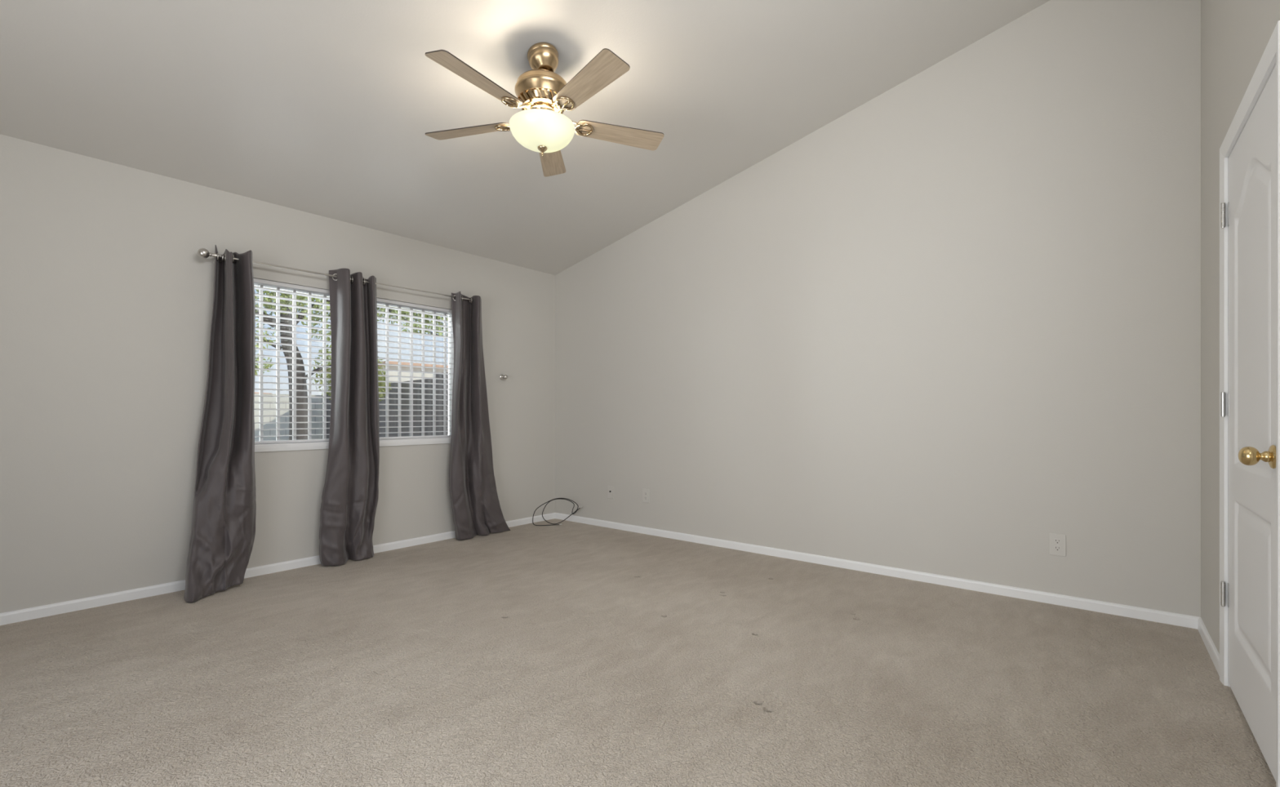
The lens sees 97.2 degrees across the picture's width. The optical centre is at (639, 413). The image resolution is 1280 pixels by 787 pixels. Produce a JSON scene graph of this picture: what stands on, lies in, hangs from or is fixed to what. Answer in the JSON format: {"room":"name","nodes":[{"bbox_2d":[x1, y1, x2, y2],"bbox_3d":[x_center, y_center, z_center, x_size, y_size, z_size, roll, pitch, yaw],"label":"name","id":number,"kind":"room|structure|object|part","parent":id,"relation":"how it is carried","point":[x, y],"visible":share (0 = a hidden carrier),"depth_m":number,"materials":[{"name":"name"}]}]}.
{"room":"empty bedroom","nodes":[
{"label":"empty bedroom","id":0,"kind":"room"},
{"bbox_2d":[0,134,555,613],"bbox_3d":[-2.599,-0.170,3.643,0.150,2.440,5.350,0,0,39],"label":"wall","id":1,"kind":"structure","parent":0,"point":[106,290],"depth_m":3.25,"materials":[{"name":"grey paint"}]},
{"bbox_2d":[0,512,555,625],"bbox_3d":[-2.489,1.021,3.651,0.012,0.058,5.200,0,0,39],"label":"baseboard","id":2,"kind":"structure","parent":1,"relation":"attached to","point":[13,616],"depth_m":3.28,"materials":[{"name":"white paint"}]},
{"bbox_2d":[197,248,473,301],"bbox_3d":[-2.031,-0.951,4.125,0.123,0.073,1.960,0,0,39],"label":"curtain rod","id":3,"kind":"object","parent":1,"relation":"attached to","point":[203,253],"visible":0.77,"depth_m":3.71,"materials":[{"name":"silver metal"}]},
{"bbox_2d":[183,244,256,602],"bbox_3d":[-2.529,0.010,3.370,0.222,2.069,0.467,0,0,13],"label":"curtain","id":4,"kind":"object","parent":3,"relation":"hanging from","point":[222,536],"visible":1,"depth_m":3.42,"materials":[{"name":"grey fabric"}]},
{"bbox_2d":[319,268,379,565],"bbox_3d":[-2.047,0.017,4.019,0.157,2.054,0.429,0,0,33],"label":"curtain","id":5,"kind":"object","parent":3,"relation":"hanging from","point":[350,493],"visible":1,"depth_m":4.02,"materials":[{"name":"grey fabric"}]},
{"bbox_2d":[448,291,510,539],"bbox_3d":[-1.379,0.018,4.856,0.163,2.052,0.584,0,0,35],"label":"curtain","id":6,"kind":"object","parent":3,"relation":"hanging from","point":[475,503],"visible":1,"depth_m":4.80,"materials":[{"name":"grey fabric"}]},
{"bbox_2d":[253,283,453,452],"bbox_3d":[-2.122,-0.317,4.216,0.164,1.130,1.690,0,0,39],"label":"window","id":7,"kind":"structure","parent":1,"relation":"in","point":[401,442],"depth_m":4.12,"materials":[{"name":"white plastic"}]},
{"bbox_2d":[253,278,331,444],"bbox_3d":[-2.372,-0.342,3.876,0.056,1.078,0.835,0,0,39],"label":"window blind","id":8,"kind":"object","parent":7,"relation":"attached to","point":[256,281],"visible":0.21,"depth_m":3.85,"materials":[{"name":"white plastic"}]},
{"bbox_3d":[-2.372,0.189,3.876,0.048,0.016,0.831,0,0,39],"label":"rail","id":9,"kind":"part","parent":8,"relation":"part of","materials":[{"name":"white plastic"}]},
{"bbox_3d":[-2.102,0.224,4.200,0.114,0.049,1.690,0,0,39],"label":"sill","id":10,"kind":"part","parent":7,"relation":"part of","materials":[{"name":"white paint"}]},
{"bbox_2d":[376,297,453,439],"bbox_3d":[-1.840,-0.342,4.530,0.056,1.078,0.835,0,0,39],"label":"window blind","id":11,"kind":"object","parent":7,"relation":"attached to","point":[379,300],"visible":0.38,"depth_m":4.54,"materials":[{"name":"white plastic"}]},
{"bbox_3d":[-1.840,0.189,4.530,0.048,0.016,0.831,0,0,39],"label":"rail","id":12,"kind":"part","parent":11,"relation":"part of","materials":[{"name":"white plastic"}]},
{"bbox_2d":[499,374,507,379],"bbox_3d":[-1.236,-0.334,5.142,0.073,0.050,0.050,0,0,39],"label":"curtain holdback","id":13,"kind":"object","parent":1,"relation":"attached to","point":[501,376],"visible":1,"depth_m":5.14,"materials":[{"name":"silver metal"}]},
{"bbox_2d":[0,0,1050,275],"bbox_3d":[-0.699,-2.007,2.195,4.926,1.301,5.500,0,0,39],"label":"ceiling","id":14,"kind":"structure","parent":0,"point":[327,108],"depth_m":3.08,"materials":[{"name":"white paint"}]},
{"bbox_2d":[425,42,664,177],"bbox_3d":[-0.507,-1.588,2.855,1.270,0.543,1.251,0,0,39],"label":"ceiling fan","id":15,"kind":"object","parent":14,"relation":"hanging from","point":[543,95],"visible":1,"depth_m":2.79,"materials":[{"name":"brown wood"}]},
{"bbox_3d":[-0.901,-1.501,2.997,0.477,0.006,0.142,0,13,15],"label":"blade","id":16,"kind":"part","parent":15,"relation":"part of","materials":[{"name":"brown wood"}]},
{"bbox_3d":[-0.727,-1.501,2.540,0.142,0.006,0.477,15,8,32],"label":"blade","id":17,"kind":"part","parent":15,"relation":"part of","materials":[{"name":"brown wood"}]},
{"bbox_2d":[517,87,564,114],"bbox_3d":[-0.499,-1.575,2.889,0.250,0.054,0.250,0,0,39],"label":"light fixture","id":18,"kind":"object","parent":15,"relation":"attached to","point":[537,97],"depth_m":2.80,"materials":[{"name":"gold metal"}]},
{"bbox_3d":[-0.499,-1.418,2.889,0.334,0.112,0.334,0,0,39],"label":"lamp shade","id":19,"kind":"part","parent":15,"relation":"part of","materials":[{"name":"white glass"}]},
{"bbox_3d":[-0.520,-1.501,3.305,0.142,0.006,0.477,-13,1,-3],"label":"blade","id":20,"kind":"part","parent":15,"relation":"part of","materials":[{"name":"brown wood"}]},
{"bbox_3d":[-0.238,-1.501,2.564,0.142,0.006,0.477,17,-10,-38],"label":"blade","id":21,"kind":"part","parent":15,"relation":"part of","materials":[{"name":"brown wood"}]},
{"bbox_3d":[-0.110,-1.501,3.037,0.477,0.006,0.142,0,-13,-21],"label":"blade","id":22,"kind":"part","parent":15,"relation":"part of","materials":[{"name":"brown wood"}]},
{"bbox_2d":[0,518,1275,786],"bbox_3d":[-0.699,1.110,2.195,4.926,0.120,5.500,0,0,39],"label":"floor","id":23,"kind":"structure","parent":0,"point":[569,654],"depth_m":2.21,"materials":[{"name":"carpet"}]},
{"bbox_2d":[532,497,582,525],"bbox_3d":[-0.776,0.922,5.330,0.474,0.256,0.049,0,0,-15],"label":"coaxial cable","id":24,"kind":"object","parent":23,"relation":"on","point":[548,501],"visible":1,"depth_m":5.32,"materials":[{"name":"black plastic"}]},
{"bbox_2d":[555,0,1200,617],"bbox_3d":[0.989,-0.704,4.270,4.926,3.508,0.150,0,0,39],"label":"wall","id":25,"kind":"structure","parent":0,"point":[951,326],"depth_m":3.47,"materials":[{"name":"grey paint"}]},
{"bbox_2d":[607,485,613,498],"bbox_3d":[-0.274,0.723,5.189,0.072,0.116,0.017,0,0,39],"label":"wall plate","id":26,"kind":"object","parent":25,"relation":"attached to","point":[610,488],"visible":1,"depth_m":5.19,"materials":[{"name":"grey plastic"}]},
{"bbox_2d":[642,488,649,502],"bbox_3d":[0.052,0.717,4.931,0.074,0.118,0.007,0,0,39],"label":"wall outlet","id":27,"kind":"object","parent":25,"relation":"attached to","point":[646,492],"visible":1,"depth_m":4.93,"materials":[{"name":"grey plastic"}]},
{"bbox_2d":[555,512,1199,628],"bbox_3d":[0.938,1.021,4.207,4.626,0.058,0.012,0,0,39],"label":"baseboard","id":28,"kind":"structure","parent":25,"relation":"attached to","point":[1157,615],"depth_m":3.50,"materials":[{"name":"white paint"}]},
{"bbox_2d":[1048,533,1066,556],"bbox_3d":[2.298,0.721,3.104,0.074,0.118,0.007,0,0,39],"label":"wall outlet","id":29,"kind":"object","parent":25,"relation":"attached to","point":[1057,542],"visible":1,"depth_m":3.10,"materials":[{"name":"grey plastic"}]},
{"bbox_2d":[1053,545,1061,551],"bbox_3d":[2.296,0.741,3.102,0.034,0.030,0.002,0,0,39],"label":"receptacle","id":30,"kind":"object","parent":29,"relation":"attached to","point":[1056,548],"depth_m":3.10,"materials":[{"name":"grey plastic"}]},
{"bbox_2d":[1053,537,1061,544],"bbox_3d":[2.296,0.702,3.102,0.034,0.030,0.002,0,0,39],"label":"receptacle","id":31,"kind":"object","parent":29,"relation":"attached to","point":[1056,540],"depth_m":3.10,"materials":[{"name":"grey plastic"}]},
{"bbox_2d":[1200,0,1279,653],"bbox_3d":[1.107,-0.687,0.630,0.150,3.474,5.350,0,0,39],"label":"wall","id":32,"kind":"structure","parent":0,"point":[1235,34],"depth_m":2.45,"materials":[{"name":"grey paint"}]},
{"bbox_2d":[1197,617,1219,675],"bbox_3d":[2.515,1.021,2.490,0.012,0.058,0.687,0,0,39],"label":"baseboard","id":33,"kind":"structure","parent":32,"relation":"attached to","point":[1212,651],"depth_m":2.48,"materials":[{"name":"white paint"}]},
{"bbox_2d":[1220,66,1275,780],"bbox_3d":[1.996,0.027,1.870,0.107,2.018,0.822,0,0,39],"label":"door","id":34,"kind":"structure","parent":32,"relation":"in","point":[1251,204],"depth_m":1.83,"materials":[{"name":"white paint"}]},
{"bbox_3d":[1.765,0.122,1.622,0.061,0.055,0.055,0,0,39],"label":"knob","id":35,"kind":"part","parent":34,"relation":"part of","materials":[{"name":"gold metal"}]},
{"bbox_2d":[1219,20,1279,786],"bbox_3d":[2.000,0.003,1.861,0.016,2.095,0.939,0,0,39],"label":"trim","id":36,"kind":"structure","parent":32,"relation":"attached to","point":[1271,55],"depth_m":2.13,"materials":[{"name":"white paint"}]},
{"label":"outside","id":37,"kind":"structure","parent":0,"visible":0},
{"bbox_3d":[-23.337,1.310,33.624,69.840,0.120,75.000,0,0,39],"label":"ground","id":38,"kind":"structure","parent":37,"visible":0},
{"bbox_2d":[253,393,322,440],"bbox_3d":[-14.597,0.340,11.435,0.200,1.820,15.600,0,0,39],"label":"wall","id":39,"kind":"structure","parent":38,"relation":"on","point":[265,399],"depth_m":16.39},
{"bbox_2d":[253,285,448,439],"bbox_3d":[-4.103,-0.689,7.766,2.107,3.919,4.877,0,0,39],"label":"shade tree","id":40,"kind":"object","parent":38,"relation":"on","point":[299,419],"visible":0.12,"depth_m":7.38,"materials":[{"name":"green plant"}]},
{"bbox_2d":[311,350,391,401],"bbox_3d":[-5.875,-0.086,11.555,1.445,2.680,1.527,0,0,39],"label":"bush","id":41,"kind":"object","parent":38,"relation":"on","point":[380,378],"visible":0.08,"depth_m":11.49,"materials":[{"name":"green plant"}]},
{"bbox_2d":[320,360,448,390],"bbox_3d":[-9.934,-0.490,26.204,6.300,3.480,6.900,0,0,39],"label":"house","id":42,"kind":"structure","parent":38,"relation":"on","point":[390,367],"depth_m":22.38,"materials":[{"name":"beige paint"}]},
{"bbox_2d":[326,372,448,439],"bbox_3d":[-4.944,0.235,12.187,0.203,2.030,13.967,0,0,-42],"label":"wall","id":43,"kind":"structure","parent":38,"relation":"on","point":[426,380],"depth_m":11.79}
]}

